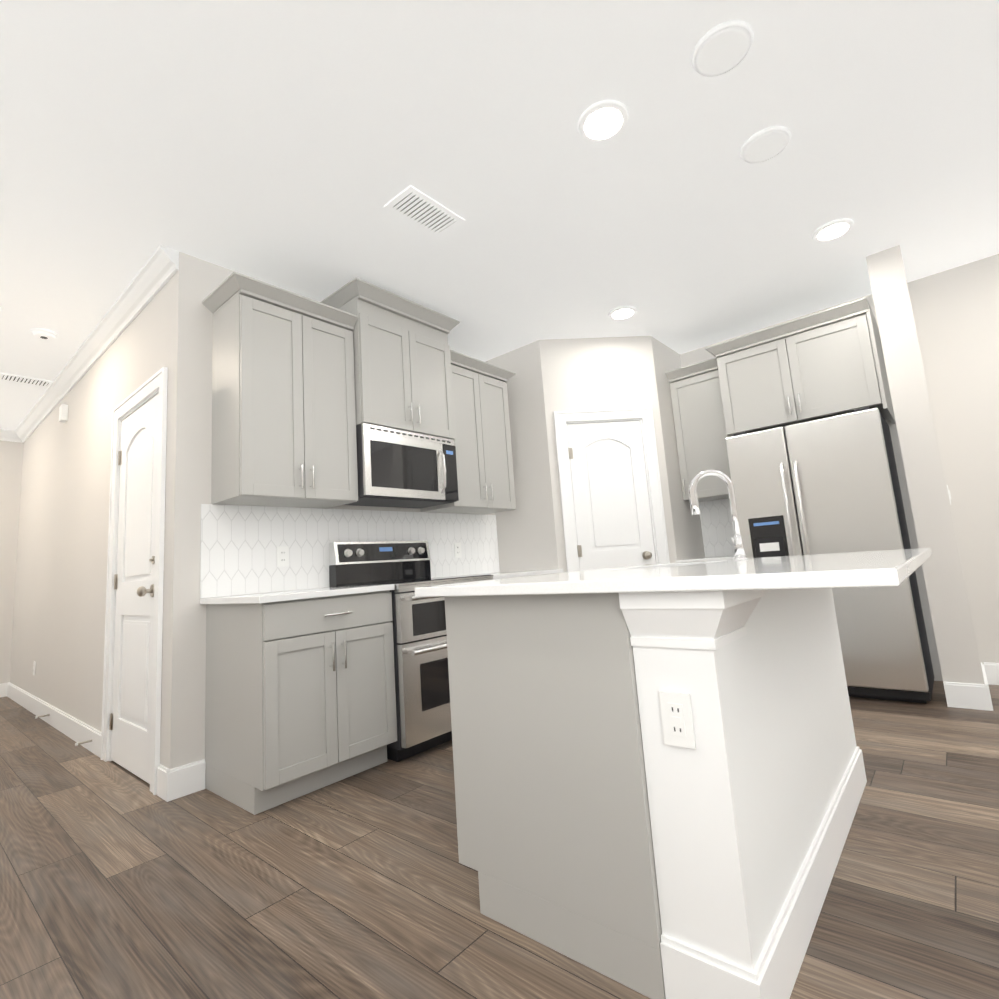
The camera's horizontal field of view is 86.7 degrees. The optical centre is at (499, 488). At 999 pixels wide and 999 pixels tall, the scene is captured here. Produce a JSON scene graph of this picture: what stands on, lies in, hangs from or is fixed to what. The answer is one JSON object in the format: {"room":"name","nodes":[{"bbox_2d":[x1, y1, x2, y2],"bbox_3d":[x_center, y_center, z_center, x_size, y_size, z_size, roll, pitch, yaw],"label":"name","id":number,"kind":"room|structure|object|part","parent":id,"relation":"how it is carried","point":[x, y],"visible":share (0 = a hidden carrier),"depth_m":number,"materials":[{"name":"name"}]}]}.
{"room":"kitchen","nodes":[
{"label":"kitchen","id":0,"kind":"room"},
{"bbox_2d":[0,441,23,683],"bbox_3d":[-5.531,0.729,5.178,0.160,2.745,1.420,-11,-11,40],"label":"wall","id":1,"kind":"structure","parent":0,"point":[11,458],"depth_m":5.55,"materials":[{"name":"paint"}]},
{"bbox_2d":[0,429,11,441],"bbox_3d":[-5.570,-0.596,5.237,0.088,0.104,1.110,-11,-11,40],"label":"crown molding","id":2,"kind":"structure","parent":1,"relation":"attached to","point":[5,435],"depth_m":5.61,"materials":[{"name":"white"}]},
{"bbox_2d":[10,279,170,763],"bbox_3d":[-3.359,0.432,4.189,4.470,2.745,0.120,-11,-11,40],"label":"wall","id":3,"kind":"structure","parent":0,"point":[58,635],"depth_m":3.94,"materials":[{"name":"paint"}]},
{"bbox_2d":[33,661,35,675],"bbox_3d":[-4.053,1.567,4.606,0.070,0.114,0.006,-11,-11,40],"label":"outlet","id":4,"kind":"object","parent":3,"relation":"attached to","point":[34,664],"visible":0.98,"depth_m":4.60,"materials":[{"name":"white plastic"}]},
{"bbox_2d":[0,682,100,756],"bbox_3d":[-3.685,1.785,4.252,3.505,0.134,0.040,-11,-11,40],"label":"baseboard","id":5,"kind":"structure","parent":3,"relation":"attached to","point":[75,729],"depth_m":3.90,"materials":[{"name":"white wood"}]},
{"bbox_2d":[75,740,91,745],"bbox_3d":[-2.547,1.557,3.241,0.018,0.017,0.082,-11,-11,40],"label":"door stop","id":6,"kind":"object","parent":5,"relation":"attached to","point":[77,744],"visible":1,"depth_m":3.23,"materials":[{"name":"white metal"}]},
{"bbox_2d":[59,404,67,422],"bbox_3d":[-3.629,-0.625,4.402,0.100,0.130,0.040,-11,-11,40],"label":"door chime","id":7,"kind":"object","parent":3,"relation":"attached to","point":[63,413],"visible":1,"depth_m":4.37,"materials":[{"name":"white plastic"}]},
{"bbox_2d":[12,245,178,442],"bbox_3d":[-3.474,-0.886,4.259,4.588,0.104,0.088,-11,-11,40],"label":"crown molding","id":8,"kind":"structure","parent":3,"relation":"attached to","point":[156,273],"depth_m":3.52,"materials":[{"name":"white wood"}]},
{"bbox_2d":[109,393,158,783],"bbox_3d":[-2.065,0.518,2.967,0.746,2.024,0.109,-11,-11,40],"label":"closet door","id":9,"kind":"structure","parent":3,"relation":"in","point":[130,721],"depth_m":2.98,"materials":[{"name":"white wood"}]},
{"bbox_2d":[100,367,167,794],"bbox_3d":[-2.024,0.477,3.019,0.938,2.134,0.142,-11,-11,40],"label":"door frame","id":10,"kind":"structure","parent":3,"relation":"attached to","point":[154,385],"depth_m":2.97,"materials":[{"name":"white wood"}]},
{"bbox_2d":[161,252,496,768],"bbox_3d":[-0.841,0.173,3.633,0.120,2.745,2.530,-11,-11,40],"label":"wall","id":11,"kind":"structure","parent":0,"point":[195,282],"depth_m":2.69,"materials":[{"name":"paint"}]},
{"bbox_2d":[202,271,358,508],"bbox_3d":[-1.195,-0.477,2.949,0.406,1.113,0.724,-11,-11,40],"label":"upper cabinet","id":12,"kind":"object","parent":11,"relation":"attached to","point":[283,412],"visible":1,"depth_m":2.81,"materials":[{"name":"grey wood"}]},
{"bbox_2d":[200,504,499,597],"bbox_3d":[-0.769,0.388,3.566,0.008,0.478,2.308,-11,-11,40],"label":"backsplash","id":13,"kind":"structure","parent":11,"relation":"attached to","point":[239,544],"depth_m":3.13,"materials":[{"name":"tile"}]},
{"bbox_2d":[276,546,288,566],"bbox_3d":[-1.232,0.386,3.006,0.007,0.114,0.070,-11,-11,40],"label":"outlet","id":14,"kind":"object","parent":13,"relation":"attached to","point":[282,556],"visible":1,"depth_m":3.00,"materials":[{"name":"white plastic"}]},
{"bbox_2d":[454,543,461,557],"bbox_3d":[-0.319,0.474,4.065,0.006,0.114,0.070,-11,-11,40],"label":"outlet","id":15,"kind":"object","parent":13,"relation":"attached to","point":[457,550],"visible":1,"depth_m":4.06,"materials":[{"name":"white plastic"}]},
{"bbox_2d":[321,278,459,439],"bbox_3d":[-0.711,-0.762,3.539,0.466,0.861,0.868,-11,-11,40],"label":"upper cabinet","id":16,"kind":"object","parent":11,"relation":"attached to","point":[402,369],"visible":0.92,"depth_m":3.36,"materials":[{"name":"grey wood"}]},
{"bbox_2d":[344,423,458,507],"bbox_3d":[-0.670,-0.120,3.451,0.454,0.432,0.752,-11,-11,40],"label":"microwave","id":17,"kind":"object","parent":16,"relation":"attached to","point":[400,468],"visible":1,"depth_m":3.29,"materials":[{"name":"grey metal"}]},
{"bbox_2d":[420,350,515,514],"bbox_3d":[-0.220,-0.383,4.079,0.406,1.113,0.739,-11,-11,40],"label":"upper cabinet","id":18,"kind":"object","parent":11,"relation":"attached to","point":[485,473],"visible":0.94,"depth_m":3.96,"materials":[{"name":"grey wood"}]},
{"bbox_2d":[0,681,998,998],"bbox_3d":[-0.032,1.428,2.745,11.370,0.100,5.240,-11,-11,40],"label":"floor","id":19,"kind":"structure","parent":0,"point":[118,881],"depth_m":1.64,"materials":[{"name":"brown wood"}]},
{"bbox_2d":[205,590,396,814],"bbox_3d":[-0.984,0.990,2.669,0.656,0.874,0.688,-11,-11,40],"label":"base cabinet","id":20,"kind":"object","parent":19,"relation":"on","point":[300,699],"visible":0.98,"depth_m":2.43,"materials":[{"name":"grey wood"}]},
{"bbox_2d":[200,584,394,603],"bbox_3d":[-1.030,0.544,2.726,0.644,0.030,0.719,-11,-11,40],"label":"countertop","id":21,"kind":"structure","parent":20,"relation":"on","point":[260,598],"depth_m":2.50,"materials":[{"name":"white stone"}]},
{"bbox_2d":[329,541,492,761],"bbox_3d":[-0.488,0.883,3.210,0.722,1.172,0.754,-11,-11,40],"label":"range","id":22,"kind":"object","parent":19,"relation":"on","point":[423,708],"visible":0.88,"depth_m":2.88,"materials":[{"name":"grey metal"}]},
{"bbox_2d":[444,593,665,998],"bbox_3d":[0.557,0.775,1.968,0.656,0.884,1.468,-11,-11,40],"label":"kitchen island","id":23,"kind":"object","parent":19,"relation":"on","point":[555,842],"visible":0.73,"depth_m":1.35,"materials":[{"name":"grey wood"}]},
{"bbox_2d":[415,548,931,596],"bbox_3d":[0.706,0.284,1.853,1.220,0.030,1.570,-11,-11,40],"label":"island countertop","id":24,"kind":"structure","parent":23,"relation":"on","point":[889,568],"depth_m":1.25,"materials":[{"name":"white stone"}]},
{"bbox_2d":[688,470,747,560],"bbox_3d":[0.934,0.114,2.255,0.178,0.390,0.172,-11,-11,40],"label":"faucet","id":25,"kind":"object","parent":24,"relation":"on","point":[739,550],"visible":1,"depth_m":2.23,"materials":[{"name":"silver metal"}]},
{"bbox_2d":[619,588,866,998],"bbox_3d":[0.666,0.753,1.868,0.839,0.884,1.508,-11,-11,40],"label":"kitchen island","id":26,"kind":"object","parent":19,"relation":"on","point":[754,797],"visible":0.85,"depth_m":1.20,"materials":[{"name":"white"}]},
{"bbox_2d":[659,691,695,749],"bbox_3d":[0.394,0.512,1.173,0.070,0.114,0.007,-11,-11,40],"label":"outlet","id":27,"kind":"object","parent":26,"relation":"attached to","point":[677,720],"visible":1,"depth_m":1.17,"materials":[{"name":"white plastic"}]},
{"bbox_2d":[726,407,933,702],"bbox_3d":[2.229,0.445,3.625,0.904,1.775,0.776,-11,-11,40],"label":"fridge","id":28,"kind":"object","parent":19,"relation":"on","point":[896,695],"depth_m":3.29,"materials":[{"name":"grey metal"}]},
{"bbox_3d":[1.845,0.355,3.498,0.351,1.049,0.072,-11,-11,40],"label":"fridge handle","id":29,"kind":"part","parent":28,"relation":"part of","materials":[{"name":"silver metal"}]},
{"bbox_3d":[2.042,0.396,3.415,0.904,1.667,0.077,-11,-11,40],"label":"fridge door","id":30,"kind":"part","parent":28,"relation":"part of","materials":[{"name":"silver metal"}]},
{"bbox_3d":[0.008,1.086,3.818,0.656,0.874,0.826,-11,-11,40],"label":"base cabinet","id":31,"kind":"object","parent":19,"relation":"on","visible":0},
{"bbox_2d":[451,569,562,579],"bbox_3d":[-0.029,0.640,3.886,0.644,0.030,0.827,-11,-11,40],"label":"countertop","id":32,"kind":"structure","parent":31,"relation":"on","point":[499,575],"depth_m":3.73,"materials":[{"name":"white stone"}]},
{"bbox_3d":[1.778,1.000,4.092,0.483,0.874,0.656,-11,-11,40],"label":"base cabinet","id":33,"kind":"object","parent":19,"relation":"on","visible":0},
{"bbox_2d":[676,556,734,561],"bbox_3d":[1.751,0.554,4.161,0.484,0.030,0.644,-11,-11,40],"label":"countertop","id":34,"kind":"structure","parent":33,"relation":"on","point":[711,558],"depth_m":3.97,"materials":[{"name":"white stone"}]},
{"bbox_2d":[0,0,998,430],"bbox_3d":[-0.231,-1.373,3.150,11.370,0.117,5.240,-11,-11,40],"label":"ceiling","id":35,"kind":"structure","parent":0,"point":[294,146],"depth_m":2.33,"materials":[{"name":"paint"}]},
{"bbox_2d":[0,372,52,387],"bbox_3d":[-3.902,-0.889,4.358,0.180,0.010,0.340,-11,-11,40],"label":"ceiling vent","id":36,"kind":"object","parent":35,"relation":"in","point":[24,380],"visible":0.98,"depth_m":4.34,"materials":[{"name":"white metal"}]},
{"bbox_2d":[31,328,56,340],"bbox_3d":[-3.095,-1.042,3.594,0.136,0.038,0.136,-11,-11,40],"label":"smoke detector","id":37,"kind":"object","parent":35,"relation":"attached to","point":[43,334],"visible":0.98,"depth_m":3.57,"materials":[{"name":"white plastic"}]},
{"bbox_2d":[384,185,464,237],"bbox_3d":[-0.373,-1.384,2.664,0.200,0.010,0.360,-11,-11,40],"label":"ceiling vent","id":38,"kind":"object","parent":35,"relation":"in","point":[415,206],"visible":1,"depth_m":2.65,"materials":[{"name":"white metal"}]},
{"bbox_2d":[578,100,628,142],"bbox_3d":[0.428,-1.508,2.183,0.208,0.014,0.208,-11,-11,40],"label":"recessed light","id":39,"kind":"object","parent":35,"relation":"in","point":[603,121],"visible":0.98,"depth_m":2.17,"materials":[{"name":"white plastic"}]},
{"bbox_2d":[608,306,636,319],"bbox_3d":[0.909,-1.294,3.907,0.208,0.014,0.208,-11,-11,40],"label":"recessed light","id":40,"kind":"object","parent":35,"relation":"in","point":[622,312],"visible":0.98,"depth_m":3.89,"materials":[{"name":"white plastic"}]},
{"bbox_2d":[812,218,853,241],"bbox_3d":[1.927,-1.488,3.058,0.208,0.014,0.208,-11,-11,40],"label":"recessed light","id":41,"kind":"object","parent":35,"relation":"in","point":[833,230],"visible":0.96,"depth_m":3.04,"materials":[{"name":"white plastic"}]},
{"bbox_2d":[486,340,558,571],"bbox_3d":[0.223,0.197,4.321,0.600,2.745,0.100,-11,-11,40],"label":"wall","id":42,"kind":"structure","parent":0,"point":[526,535],"depth_m":4.29,"materials":[{"name":"paint"}]},
{"bbox_2d":[539,336,676,571],"bbox_3d":[0.878,0.130,4.180,0.933,2.745,0.100,-3,-8,-5],"label":"wall","id":43,"kind":"structure","parent":0,"point":[597,373],"depth_m":4.27,"materials":[{"name":"paint"}]},
{"bbox_2d":[567,420,655,570],"bbox_3d":[0.901,0.466,4.066,0.606,2.024,0.109,-3,-8,-5],"label":"pantry door","id":44,"kind":"structure","parent":43,"relation":"in","point":[611,501],"depth_m":4.15,"materials":[{"name":"painted wood"},{"name":"satin nickel"}]},
{"bbox_2d":[554,407,669,571],"bbox_3d":[0.898,0.430,4.125,0.798,2.134,0.122,-3,-8,-5],"label":"door frame","id":45,"kind":"structure","parent":43,"relation":"attached to","point":[563,419],"depth_m":4.15,"materials":[{"name":"white wood"}]},
{"bbox_2d":[651,336,704,559],"bbox_3d":[1.546,0.125,4.477,0.100,2.745,0.730,-11,-11,40],"label":"wall","id":46,"kind":"structure","parent":0,"point":[688,536],"depth_m":4.37,"materials":[{"name":"paint"}]},
{"bbox_2d":[680,254,998,683],"bbox_3d":[3.806,-0.254,2.962,5.360,2.745,0.120,-11,-11,40],"label":"wall","id":47,"kind":"structure","parent":0,"point":[955,310],"depth_m":3.51,"materials":[{"name":"paint"}]},
{"bbox_2d":[670,369,730,501],"bbox_3d":[1.764,-0.428,4.402,0.483,1.015,0.385,-11,-11,40],"label":"upper cabinet","id":48,"kind":"object","parent":47,"relation":"attached to","point":[699,420],"visible":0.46,"depth_m":4.31,"materials":[{"name":"grey wood"}]},
{"bbox_2d":[699,498,734,556],"bbox_3d":[1.940,0.322,4.438,0.483,0.478,0.008,-11,-11,40],"label":"backsplash","id":49,"kind":"structure","parent":47,"relation":"attached to","point":[716,525],"depth_m":4.50,"materials":[{"name":"tile"}]},
{"bbox_2d":[717,311,895,436],"bbox_3d":[2.213,-0.728,3.861,0.967,0.640,0.655,-11,-11,40],"label":"upper cabinet","id":50,"kind":"object","parent":47,"relation":"attached to","point":[833,369],"visible":0.94,"depth_m":3.60,"materials":[{"name":"grey wood"}]},
{"bbox_2d":[665,297,879,382],"bbox_3d":[1.997,-1.048,4.059,1.453,0.078,0.676,-11,-11,40],"label":"crown molding","id":51,"kind":"structure","parent":50,"relation":"attached to","point":[855,308],"depth_m":3.72,"materials":[{"name":"grey wood"}]},
{"bbox_2d":[980,662,992,710],"bbox_3d":[2.868,1.156,3.114,0.015,0.134,0.656,-11,-11,40],"label":"baseboard","id":52,"kind":"structure","parent":47,"relation":"attached to","point":[987,674],"depth_m":2.89,"materials":[{"name":"white wood"}]},
{"bbox_2d":[988,662,998,684],"bbox_3d":[4.424,0.919,2.242,3.549,0.134,0.016,-11,-11,40],"label":"baseboard","id":53,"kind":"structure","parent":47,"relation":"attached to","point":[994,667],"depth_m":3.33,"materials":[{"name":"white wood"}]},
{"bbox_2d":[866,245,983,683],"bbox_3d":[2.716,-0.117,3.375,0.175,2.745,0.660,-11,-11,40],"label":"wall","id":54,"kind":"structure","parent":0,"point":[956,643],"depth_m":3.12,"materials":[{"name":"paint"}]},
{"bbox_2d":[947,485,950,504],"bbox_3d":[2.670,0.037,3.137,0.009,0.114,0.070,-11,-11,40],"label":"light switch","id":55,"kind":"object","parent":54,"relation":"attached to","point":[949,494],"visible":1,"depth_m":3.12,"materials":[{"name":"white plastic"}]}
]}

